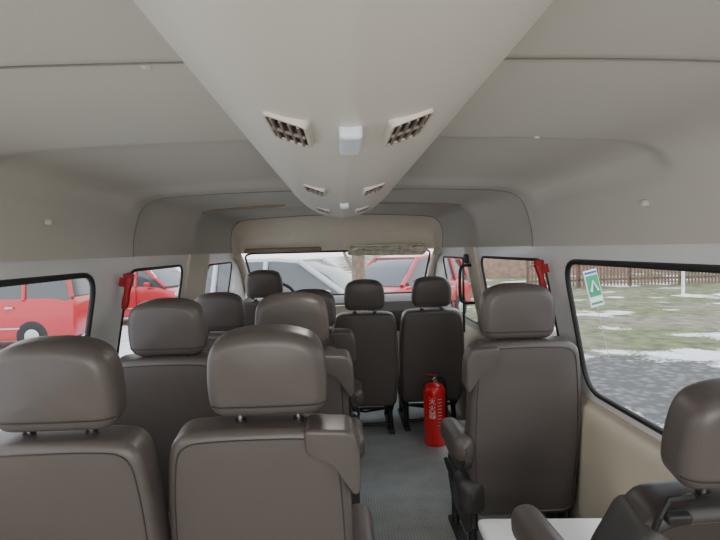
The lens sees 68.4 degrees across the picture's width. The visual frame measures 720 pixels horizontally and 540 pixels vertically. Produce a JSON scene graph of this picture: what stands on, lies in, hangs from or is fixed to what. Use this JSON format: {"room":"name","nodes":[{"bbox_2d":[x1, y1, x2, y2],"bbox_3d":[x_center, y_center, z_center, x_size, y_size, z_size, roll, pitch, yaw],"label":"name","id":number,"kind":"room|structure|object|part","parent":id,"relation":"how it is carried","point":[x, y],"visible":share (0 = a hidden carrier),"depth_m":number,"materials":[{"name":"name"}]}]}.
{"room":"vehicle interior","nodes":[
{"label":"vehicle interior","id":0,"kind":"room"},
{"bbox_2d":[0,253,246,350],"bbox_3d":[-0.973,0.218,1.950,0.102,0.660,6.550,-2,2,-2],"label":"wall","id":1,"kind":"structure","parent":0,"point":[106,273],"depth_m":2.01,"materials":[{"name":"paint"}]},
{"bbox_2d":[0,273,95,336],"bbox_3d":[-0.921,0.314,0.459,0.105,0.505,2.880,-2,2,-2],"label":"window","id":2,"kind":"structure","parent":1,"relation":"in","point":[42,279],"depth_m":1.68,"materials":[{"name":"black rubber"}]},
{"bbox_2d":[118,273,136,309],"bbox_3d":[-0.908,0.083,2.072,0.078,0.145,0.033,-2,2,-2],"label":"hammer","id":3,"kind":"object","parent":1,"relation":"attached to","point":[127,280],"visible":1,"depth_m":2.06,"materials":[{"name":"red plastic"}]},
{"bbox_3d":[-0.910,0.083,2.073,0.033,0.147,0.024,11,5,-2],"label":"handle","id":4,"kind":"part","parent":3,"relation":"part of","materials":[{"name":"red plastic"}]},
{"bbox_2d":[117,265,182,353],"bbox_3d":[-0.998,0.228,2.556,0.097,0.489,0.774,-2,2,-2],"label":"window","id":5,"kind":"structure","parent":1,"relation":"in","point":[169,266],"depth_m":2.40,"materials":[{"name":"black rubber"}]},
{"bbox_2d":[182,254,209,299],"bbox_3d":[-1.011,0.192,3.215,0.119,0.575,0.440,-2,2,-2],"label":"trim","id":6,"kind":"structure","parent":1,"relation":"attached to","point":[197,265],"depth_m":3.15,"materials":[{"name":"plastic"}]},
{"bbox_2d":[208,262,231,291],"bbox_3d":[-1.046,0.174,3.874,0.091,0.454,0.814,-2,2,-2],"label":"window","id":7,"kind":"structure","parent":1,"relation":"in","point":[223,262],"depth_m":4.24,"materials":[{"name":"black rubber"}]},
{"bbox_2d":[234,252,248,297],"bbox_3d":[-1.038,0.067,4.751,0.074,0.464,0.878,-2,2,-5],"label":"trim","id":8,"kind":"structure","parent":1,"relation":"attached to","point":[238,257],"depth_m":4.54,"materials":[{"name":"beige plastic"}]},
{"bbox_2d":[244,247,320,252],"bbox_3d":[-0.644,-0.167,4.444,0.640,0.038,0.066,-2,2,-2],"label":"sun visor","id":9,"kind":"object","parent":1,"relation":"attached to","point":[294,249],"visible":1,"depth_m":4.41,"materials":[{"name":"beige fabric"}]},
{"bbox_2d":[0,0,719,261],"bbox_3d":[-0.077,-0.190,1.442,1.678,0.291,5.500,-2,2,-2],"label":"ceiling","id":10,"kind":"structure","parent":0,"point":[84,149],"depth_m":1.16,"materials":[{"name":"beige plastic"}]},
{"bbox_2d":[45,219,52,224],"bbox_3d":[-0.889,-0.137,1.514,0.020,0.019,0.019,-2,2,-2],"label":"button","id":11,"kind":"object","parent":10,"relation":"attached to","point":[47,221],"visible":1,"depth_m":1.51,"materials":[{"name":"beige plastic"}]},
{"bbox_2d":[140,65,151,70],"bbox_3d":[-0.283,-0.271,0.700,0.017,0.014,0.016,-2,2,-2],"label":"button","id":12,"kind":"object","parent":10,"relation":"attached to","point":[144,67],"visible":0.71,"depth_m":0.70,"materials":[{"name":"white plastic"}]},
{"bbox_2d":[202,205,284,213],"bbox_3d":[-0.660,-0.345,2.997,0.468,0.044,0.017,-2,2,-2],"label":"trim","id":13,"kind":"structure","parent":10,"relation":"attached to","point":[264,206],"depth_m":2.99,"materials":[{"name":"grey plastic"}]},
{"bbox_2d":[133,0,553,217],"bbox_3d":[-0.018,-0.242,0.696,0.436,0.171,4.010,-2,2,-2],"label":"air duct","id":14,"kind":"object","parent":10,"relation":"attached to","point":[341,99],"visible":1,"depth_m":0.47,"materials":[{"name":"plastic"}]},
{"bbox_3d":[-0.087,-0.177,0.666,0.056,0.029,0.128,-2,2,-2],"label":"vent frame","id":15,"kind":"part","parent":14,"relation":"part of","materials":[{"name":"beige plastic"}]},
{"bbox_3d":[-0.112,-0.204,1.340,0.056,0.029,0.128,-2,2,-2],"label":"vent frame","id":16,"kind":"part","parent":14,"relation":"part of","materials":[{"name":"beige plastic"}]},
{"bbox_3d":[-0.137,-0.229,2.009,0.056,0.029,0.128,-2,2,-2],"label":"vent frame","id":17,"kind":"part","parent":14,"relation":"part of","materials":[{"name":"beige plastic"}]},
{"bbox_2d":[340,203,348,208],"bbox_3d":[-0.050,-0.204,1.673,0.028,0.020,0.060,-2,2,-2],"label":"lamp","id":18,"kind":"object","parent":14,"relation":"attached to","point":[342,205],"depth_m":1.64,"materials":[{"name":"white plastic"}]},
{"bbox_2d":[339,126,362,154],"bbox_3d":[-0.013,-0.166,0.674,0.028,0.020,0.110,-2,2,-2],"label":"lamp","id":19,"kind":"object","parent":14,"relation":"attached to","point":[350,137],"depth_m":0.63,"materials":[{"name":"white plastic"}]},
{"bbox_3d":[0.008,-0.233,2.014,0.056,0.029,0.128,-2,2,-2],"label":"vent frame","id":20,"kind":"part","parent":14,"relation":"part of","materials":[{"name":"beige plastic"}]},
{"bbox_3d":[0.032,-0.207,1.345,0.056,0.029,0.128,-2,2,-2],"label":"vent frame","id":21,"kind":"part","parent":14,"relation":"part of","materials":[{"name":"beige plastic"}]},
{"bbox_3d":[0.057,-0.181,0.671,0.056,0.029,0.128,-2,2,-2],"label":"vent frame","id":22,"kind":"part","parent":14,"relation":"part of","materials":[{"name":"beige plastic"}]},
{"bbox_2d":[379,202,460,205],"bbox_3d":[0.325,-0.377,3.032,0.511,0.036,0.017,-2,2,-2],"label":"trim","id":23,"kind":"structure","parent":10,"relation":"attached to","point":[386,203],"depth_m":3.03,"materials":[{"name":"grey plastic"}]},
{"bbox_2d":[640,199,648,206],"bbox_3d":[0.737,-0.174,1.372,0.020,0.019,0.019,-2,2,-2],"label":"button","id":24,"kind":"object","parent":10,"relation":"attached to","point":[644,202],"visible":1,"depth_m":1.37,"materials":[{"name":"beige plastic"}]},
{"bbox_2d":[353,391,511,539],"bbox_3d":[-0.058,1.248,2.024,1.900,0.050,6.550,-2,2,-2],"label":"floor","id":25,"kind":"structure","parent":0,"point":[405,485],"depth_m":2.94,"materials":[{"name":"plastic"}]},
{"bbox_2d":[0,335,170,539],"bbox_3d":[-0.676,0.698,1.458,0.436,1.126,0.661,-2,2,-2],"label":"seat","id":26,"kind":"object","parent":25,"relation":"on","point":[67,472],"visible":1,"depth_m":1.14,"materials":[{"name":"leather"}]},
{"bbox_3d":[-0.668,0.695,1.244,0.436,0.676,0.202,-2,2,-2],"label":"backrest","id":27,"kind":"part","parent":26,"relation":"part of","materials":[{"name":"leather"}]},
{"bbox_2d":[113,297,221,511],"bbox_3d":[-0.708,0.661,2.216,0.436,1.141,0.661,-2,2,-2],"label":"seat","id":28,"kind":"object","parent":25,"relation":"on","point":[165,375],"visible":0.54,"depth_m":1.90,"materials":[{"name":"leather"}]},
{"bbox_2d":[194,292,245,350],"bbox_3d":[-0.749,0.652,3.106,0.436,1.091,0.661,-2,2,-2],"label":"seat","id":29,"kind":"object","parent":25,"relation":"on","point":[224,311],"visible":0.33,"depth_m":2.77,"materials":[{"name":"leather"}]},
{"bbox_3d":[-0.741,0.665,2.892,0.436,0.678,0.203,-2,2,-2],"label":"backrest","id":30,"kind":"part","parent":29,"relation":"part of","materials":[{"name":"leather"}]},
{"bbox_2d":[244,270,282,325],"bbox_3d":[-0.706,0.569,4.206,0.436,1.166,0.661,-2,2,-2],"label":"seat","id":31,"kind":"object","parent":25,"relation":"on","point":[258,283],"visible":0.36,"depth_m":3.87,"materials":[{"name":"leather"}]},
{"bbox_3d":[-0.699,0.551,3.992,0.436,0.668,0.201,-2,2,-2],"label":"backrest","id":32,"kind":"part","parent":31,"relation":"part of","materials":[{"name":"leather"}]},
{"bbox_2d":[169,324,374,539],"bbox_3d":[-0.211,0.681,1.524,0.493,1.129,0.661,-2,2,-2],"label":"seat","id":33,"kind":"object","parent":25,"relation":"on","point":[270,467],"visible":1,"depth_m":1.21,"materials":[{"name":"leather"}]},
{"bbox_3d":[-0.233,0.682,1.310,0.436,0.668,0.201,-2,2,-2],"label":"backrest","id":34,"kind":"part","parent":33,"relation":"part of","materials":[{"name":"leather"}]},
{"bbox_3d":[0.000,0.732,1.425,0.080,0.115,0.352,-2,2,-2],"label":"armrest","id":35,"kind":"part","parent":33,"relation":"part of","materials":[{"name":"leather"}]},
{"bbox_2d":[255,292,364,504],"bbox_3d":[-0.235,0.644,2.273,0.493,1.146,0.661,-2,2,-2],"label":"seat","id":36,"kind":"object","parent":25,"relation":"on","point":[309,311],"visible":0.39,"depth_m":1.94,"materials":[{"name":"leather"}]},
{"bbox_3d":[-0.257,0.631,2.058,0.436,0.678,0.203,-2,2,-2],"label":"backrest","id":37,"kind":"part","parent":36,"relation":"part of","materials":[{"name":"leather"}]},
{"bbox_3d":[-0.024,0.686,2.173,0.080,0.115,0.352,-2,2,-2],"label":"armrest","id":38,"kind":"part","parent":36,"relation":"part of","materials":[{"name":"leather"}]},
{"bbox_2d":[294,289,362,418],"bbox_3d":[-0.237,0.636,3.164,0.493,1.091,0.661,-2,2,-2],"label":"seat","id":39,"kind":"object","parent":25,"relation":"on","point":[339,338],"visible":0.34,"depth_m":2.85,"materials":[{"name":"leather"}]},
{"bbox_3d":[-0.258,0.655,2.951,0.436,0.668,0.201,-2,2,-2],"label":"backrest","id":40,"kind":"part","parent":39,"relation":"part of","materials":[{"name":"leather"}]},
{"bbox_3d":[-0.025,0.706,3.065,0.080,0.115,0.352,-2,2,-2],"label":"armrest","id":41,"kind":"part","parent":39,"relation":"part of","materials":[{"name":"leather"}]},
{"bbox_2d":[243,293,437,355],"bbox_3d":[-0.180,0.678,4.992,1.760,0.860,0.550,-2,2,-2],"label":"dashboard","id":42,"kind":"object","parent":25,"relation":"on","point":[396,304],"visible":0.11,"depth_m":4.78},
{"bbox_2d":[251,283,294,299],"bbox_3d":[-0.724,0.281,4.491,0.332,0.356,0.323,1,3,41],"label":"steering wheel","id":43,"kind":"object","parent":42,"relation":"attached to","point":[284,284],"visible":0.12,"depth_m":4.55,"materials":[{"name":"black plastic"}]},
{"bbox_3d":[0.100,0.822,5.093,1.160,0.550,0.380,-2,2,-2],"label":"panel","id":44,"kind":"part","parent":42,"relation":"part of","materials":[{"name":"grey plastic"}]},
{"bbox_2d":[333,279,398,434],"bbox_3d":[0.030,0.599,3.864,0.451,1.096,0.661,-2,2,-2],"label":"seat","id":45,"kind":"object","parent":25,"relation":"on","point":[376,363],"visible":0.82,"depth_m":3.58,"materials":[{"name":"leather"}]},
{"bbox_3d":[0.038,0.615,3.651,0.451,0.668,0.201,-2,2,-2],"label":"backrest","id":46,"kind":"part","parent":45,"relation":"part of","materials":[{"name":"leather"}]},
{"bbox_3d":[0.217,1.129,3.941,0.040,0.022,0.480,-2,2,-2],"label":"floor rail","id":47,"kind":"part","parent":45,"relation":"part of","materials":[{"name":"plastic"}]},
{"bbox_3d":[0.216,1.015,3.782,0.042,0.233,0.062,-3,2,-24],"label":"leg","id":48,"kind":"part","parent":45,"relation":"part of","materials":[{"name":"black metal"}]},
{"bbox_2d":[398,276,463,430],"bbox_3d":[0.493,0.582,3.930,0.451,1.101,0.661,-2,2,-2],"label":"seat","id":49,"kind":"object","parent":25,"relation":"on","point":[431,340],"visible":0.95,"depth_m":3.65,"materials":[{"name":"leather"}]},
{"bbox_3d":[0.324,0.995,4.165,0.042,0.238,0.062,-1,2,20],"label":"leg","id":50,"kind":"part","parent":49,"relation":"part of","materials":[{"name":"black metal"}]},
{"bbox_3d":[0.330,1.123,3.995,0.040,0.022,0.480,-2,2,-2],"label":"floor rail","id":51,"kind":"part","parent":49,"relation":"part of","materials":[{"name":"plastic"}]},
{"bbox_3d":[0.336,1.008,3.836,0.042,0.238,0.062,-1,2,20],"label":"leg","id":52,"kind":"part","parent":49,"relation":"part of","materials":[{"name":"black metal"}]},
{"bbox_3d":[0.501,0.595,3.717,0.451,0.668,0.201,-2,2,-2],"label":"backrest","id":53,"kind":"part","parent":49,"relation":"part of","materials":[{"name":"leather"}]},
{"bbox_3d":[0.679,0.998,3.848,0.042,0.238,0.062,-3,2,-24],"label":"leg","id":54,"kind":"part","parent":49,"relation":"part of","materials":[{"name":"black metal"}]},
{"bbox_2d":[423,374,446,446],"bbox_3d":[0.493,0.916,3.498,0.145,0.468,0.146,-1,2,21],"label":"fire extinguisher","id":55,"kind":"object","parent":25,"relation":"on","point":[434,392],"visible":0.97,"depth_m":3.44,"materials":[{"name":"red paint"}]},
{"bbox_2d":[440,282,580,539],"bbox_3d":[0.583,0.617,2.240,0.492,1.160,0.630,-2,2,-2],"label":"seat","id":56,"kind":"object","parent":25,"relation":"on","point":[517,442],"visible":0.99,"depth_m":1.96,"materials":[{"name":"leather"}]},
{"bbox_3d":[0.371,0.823,2.180,0.023,0.052,0.155,-2,2,-7],"label":"recline lever","id":57,"kind":"part","parent":56,"relation":"part of","materials":[{"name":"black plastic"}]},
{"bbox_2d":[444,420,465,469],"bbox_3d":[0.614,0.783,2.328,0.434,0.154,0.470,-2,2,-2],"label":"armrest","id":58,"kind":"object","parent":56,"relation":"on","point":[457,465],"depth_m":2.33,"materials":[{"name":"leather"}]},
{"bbox_3d":[0.444,1.032,2.461,0.042,0.292,0.062,-1,2,20],"label":"leg","id":59,"kind":"part","parent":56,"relation":"part of","materials":[{"name":"black metal"}]},
{"bbox_3d":[0.383,0.668,2.109,0.080,0.115,0.352,-2,2,-2],"label":"armrest","id":60,"kind":"part","parent":56,"relation":"part of","materials":[{"name":"leather"}]},
{"bbox_3d":[0.451,1.188,2.292,0.040,0.022,0.480,-2,2,-2],"label":"floor rail","id":61,"kind":"part","parent":56,"relation":"part of","materials":[{"name":"plastic"}]},
{"bbox_3d":[0.456,1.045,2.131,0.042,0.292,0.062,-1,2,20],"label":"leg","id":62,"kind":"part","parent":56,"relation":"part of","materials":[{"name":"black metal"}]},
{"bbox_3d":[0.619,0.594,2.025,0.424,0.688,0.171,-2,2,-2],"label":"backrest","id":63,"kind":"part","parent":56,"relation":"part of","materials":[{"name":"leather"}]},
{"bbox_3d":[0.799,1.035,2.144,0.042,0.292,0.062,-3,2,-24],"label":"leg","id":64,"kind":"part","parent":56,"relation":"part of","materials":[{"name":"black metal"}]},
{"bbox_2d":[478,376,719,539],"bbox_3d":[0.645,0.707,1.321,0.563,1.049,0.798,-2,2,-2],"label":"seat","id":65,"kind":"object","parent":25,"relation":"on","point":[687,507],"visible":1,"depth_m":0.97,"materials":[{"name":"leather"}]},
{"bbox_3d":[0.439,0.659,1.252,0.080,0.115,0.352,-2,2,-2],"label":"armrest","id":66,"kind":"part","parent":65,"relation":"part of","materials":[{"name":"leather"}]},
{"bbox_3d":[0.706,0.738,1.103,0.406,0.662,0.264,-2,2,-2],"label":"backrest","id":67,"kind":"part","parent":65,"relation":"part of","materials":[{"name":"leather"}]},
{"bbox_2d":[434,243,719,440],"bbox_3d":[0.802,0.170,2.014,0.102,0.660,6.550,-2,2,-2],"label":"wall","id":68,"kind":"structure","parent":0,"point":[557,257],"depth_m":1.95,"materials":[{"name":"paint"}]},
{"bbox_2d":[133,188,532,256],"bbox_3d":[-0.104,-0.206,2.194,1.660,0.260,0.005,-2,2,-2],"label":"trim","id":69,"kind":"structure","parent":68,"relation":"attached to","point":[393,188],"depth_m":2.18,"materials":[{"name":"grey plastic"}]},
{"bbox_2d":[231,214,442,253],"bbox_3d":[-0.184,-0.300,4.338,1.678,0.295,0.300,-2,2,-2],"label":"trim","id":70,"kind":"structure","parent":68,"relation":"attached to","point":[329,233],"depth_m":4.45,"materials":[{"name":"plastic"}]},
{"bbox_2d":[0,58,719,68],"bbox_3d":[-0.049,-0.146,0.690,1.654,0.258,0.004,-2,2,-2],"label":"trim","id":71,"kind":"structure","parent":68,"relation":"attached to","point":[613,59],"depth_m":0.69,"materials":[{"name":"grey plastic"}]},
{"bbox_2d":[347,243,426,255],"bbox_3d":[0.226,-0.171,4.469,0.672,0.103,0.080,-2,2,-2],"label":"sun visor","id":72,"kind":"object","parent":68,"relation":"attached to","point":[412,248],"visible":1,"depth_m":4.44,"materials":[{"name":"beige fabric"}]},
{"bbox_2d":[427,247,440,275],"bbox_3d":[0.658,0.020,4.812,0.074,0.464,0.878,-1,2,1],"label":"trim","id":73,"kind":"structure","parent":68,"relation":"attached to","point":[436,252],"depth_m":4.62,"materials":[{"name":"beige plastic"}]},
{"bbox_2d":[443,256,478,323],"bbox_3d":[0.735,0.126,3.917,0.091,0.454,0.854,-2,2,-2],"label":"window","id":74,"kind":"structure","parent":68,"relation":"in","point":[470,319],"depth_m":4.07,"materials":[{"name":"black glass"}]},
{"bbox_2d":[462,254,468,331],"bbox_3d":[0.678,0.148,3.396,0.034,0.500,0.060,-2,2,-2],"label":"belt","id":75,"kind":"object","parent":68,"relation":"hanging from","point":[465,259],"visible":1,"depth_m":3.38,"materials":[{"name":"black fabric"}]},
{"bbox_2d":[458,264,474,304],"bbox_3d":[0.672,0.090,3.353,0.102,0.261,0.019,-2,2,-2],"label":"handle","id":76,"kind":"object","parent":68,"relation":"attached to","point":[462,301],"visible":0.98,"depth_m":3.35,"materials":[{"name":"black plastic"}]},
{"bbox_2d":[464,247,484,336],"bbox_3d":[0.746,0.141,3.338,0.119,0.575,0.240,-2,2,-2],"label":"trim","id":77,"kind":"structure","parent":68,"relation":"attached to","point":[474,271],"depth_m":3.31,"materials":[{"name":"plastic"}]},
{"bbox_2d":[481,256,558,335],"bbox_3d":[0.781,0.177,2.664,0.097,0.489,1.004,-2,2,-2],"label":"window","id":78,"kind":"structure","parent":68,"relation":"in","point":[482,257],"depth_m":2.53,"materials":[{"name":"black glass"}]},
{"bbox_2d":[532,259,548,288],"bbox_3d":[0.713,0.030,2.091,0.079,0.145,0.032,-2,2,-6],"label":"hammer","id":79,"kind":"object","parent":68,"relation":"attached to","point":[540,268],"visible":0.84,"depth_m":2.08,"materials":[{"name":"red plastic"}]},
{"bbox_2d":[456,324,676,518],"bbox_3d":[0.858,0.838,2.042,0.045,0.720,6.550,-2,2,-2],"label":"trim","id":80,"kind":"structure","parent":68,"relation":"attached to","point":[616,456],"depth_m":1.81,"materials":[{"name":"beige plastic"}]},
{"bbox_2d":[565,259,719,434],"bbox_3d":[0.861,0.264,0.538,0.105,0.505,2.910,-2,2,-2],"label":"window","id":81,"kind":"structure","parent":68,"relation":"in","point":[702,268],"depth_m":1.68,"materials":[{"name":"black rubber"}]},
{"bbox_3d":[-0.191,0.666,5.291,1.900,0.860,0.030,-2,2,-2],"label":"wall","id":82,"kind":"structure","parent":0,"visible":0},
{"bbox_2d":[245,249,430,294],"bbox_3d":[-0.194,0.042,4.877,1.655,0.447,0.767,-2,2,-2],"label":"window","id":83,"kind":"structure","parent":82,"relation":"in","point":[428,250],"depth_m":4.49,"materials":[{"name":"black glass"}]},
{"label":"outside","id":84,"kind":"structure","parent":0,"visible":0},
{"bbox_2d":[0,254,719,429],"bbox_3d":[-1.809,0.117,50.009,180.000,0.001,220.000,-2,2,-2],"label":"ground","id":85,"kind":"structure","parent":84,"point":[660,340],"depth_m":11.63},
{"bbox_2d":[0,279,89,341],"bbox_3d":[-8.578,0.799,12.332,4.660,1.972,2.000,-2,2,-2],"label":"car","id":86,"kind":"object","parent":85,"relation":"on","point":[57,307],"visible":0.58,"depth_m":11.54,"materials":[{"name":"red metal"}]},
{"bbox_3d":[-8.453,1.302,11.455,2.300,0.030,0.024,-2,2,-2],"label":"moulding","id":87,"kind":"part","parent":86,"relation":"part of","materials":[{"name":"silver metal"}]},
{"bbox_3d":[-8.311,0.298,12.323,3.900,0.940,1.655,-2,2,-2],"label":"greenhouse glass","id":88,"kind":"part","parent":86,"relation":"part of","materials":[{"name":"glass"}]},
{"bbox_2d":[124,267,180,317],"bbox_3d":[-7.060,0.608,16.180,4.660,1.972,2.000,-1,2,10],"label":"car","id":89,"kind":"object","parent":85,"relation":"on","point":[159,283],"visible":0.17,"depth_m":15.20,"materials":[{"name":"red metal"}]},
{"bbox_2d":[144,282,150,286],"bbox_3d":[-6.044,0.422,15.050,0.160,0.140,0.140,-1,2,10],"label":"mirror","id":90,"kind":"object","parent":89,"relation":"attached to","point":[147,284],"depth_m":14.99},
{"bbox_3d":[-7.349,0.119,16.209,3.900,0.940,1.655,-1,2,10],"label":"greenhouse glass","id":91,"kind":"part","parent":89,"relation":"part of","materials":[{"name":"glass"}]},
{"bbox_2d":[175,257,351,297],"bbox_3d":[-1.226,0.693,10.893,5.074,1.917,2.240,-1,2,14],"label":"car","id":92,"kind":"object","parent":85,"relation":"on","point":[299,273],"visible":0.02,"depth_m":10.23,"materials":[{"name":"silver metal"}]},
{"bbox_2d":[343,252,365,280],"bbox_3d":[0.068,-0.784,7.251,1.776,5.102,1.782,-1,2,22],"label":"tree","id":93,"kind":"object","parent":85,"relation":"on","point":[357,267],"visible":0.02,"depth_m":6.96,"materials":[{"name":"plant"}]},
{"bbox_2d":[365,254,470,313],"bbox_3d":[1.125,0.532,14.270,2.160,1.849,4.892,0,3,38],"label":"car","id":94,"kind":"object","parent":85,"relation":"on","point":[396,273],"visible":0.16,"depth_m":13.75,"materials":[{"name":"red metal"}]},
{"bbox_3d":[1.420,0.018,14.646,1.740,0.821,3.456,0,3,38],"label":"greenhouse glass","id":95,"kind":"part","parent":94,"relation":"part of","materials":[{"name":"glass"}]},
{"bbox_2d":[468,272,473,297],"bbox_3d":[4.540,-1.412,21.337,2.754,5.008,2.404,-2,2,-2],"label":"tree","id":96,"kind":"object","parent":85,"relation":"on","point":[468,272],"visible":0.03,"depth_m":21.09,"materials":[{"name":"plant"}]},
{"bbox_2d":[461,258,677,277],"bbox_3d":[21.584,-2.408,37.756,30.600,4.800,6.600,-2,2,-2],"label":"building","id":97,"kind":"structure","parent":85,"relation":"on","point":[492,267],"depth_m":34.41,"materials":[{"name":"brick"}]},
{"bbox_2d":[583,269,609,359],"bbox_3d":[4.125,0.792,9.210,0.490,1.635,0.086,-2,2,-2],"label":"sign board","id":98,"kind":"object","parent":85,"relation":"on","point":[591,278],"visible":0.92,"depth_m":9.17,"materials":[{"name":"white"}]},
{"bbox_3d":[4.041,0.272,9.169,0.210,0.370,0.006,-15,3,-1],"label":"green panel","id":99,"kind":"part","parent":98,"relation":"part of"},
{"bbox_3d":[4.181,0.821,9.249,0.014,1.610,0.014,-15,3,-1],"label":"post","id":100,"kind":"part","parent":98,"relation":"part of","materials":[{"name":"silver metal"}]},
{"bbox_2d":[526,261,719,287],"bbox_3d":[14.918,0.011,24.655,14.510,1.350,0.140,-2,2,-2],"label":"picket fence","id":101,"kind":"object","parent":85,"relation":"on","point":[629,278],"visible":0.44,"depth_m":24.51,"materials":[{"name":"brown wood"}]},
{"bbox_3d":[7.725,0.208,24.412,0.110,1.350,0.110,-2,2,-2],"label":"post","id":102,"kind":"part","parent":101,"relation":"part of","materials":[{"name":"brown wood"}]},
{"bbox_3d":[14.922,0.342,24.653,14.400,0.090,0.050,-2,2,-2],"label":"rail","id":103,"kind":"part","parent":101,"relation":"part of","materials":[{"name":"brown wood"}]},
{"bbox_2d":[681,271,684,294],"bbox_3d":[12.181,0.143,19.983,0.120,1.600,0.120,-2,2,-2],"label":"bollard","id":104,"kind":"object","parent":85,"relation":"on","point":[682,272],"visible":0.66,"depth_m":19.95,"materials":[{"name":"white"}]}
]}

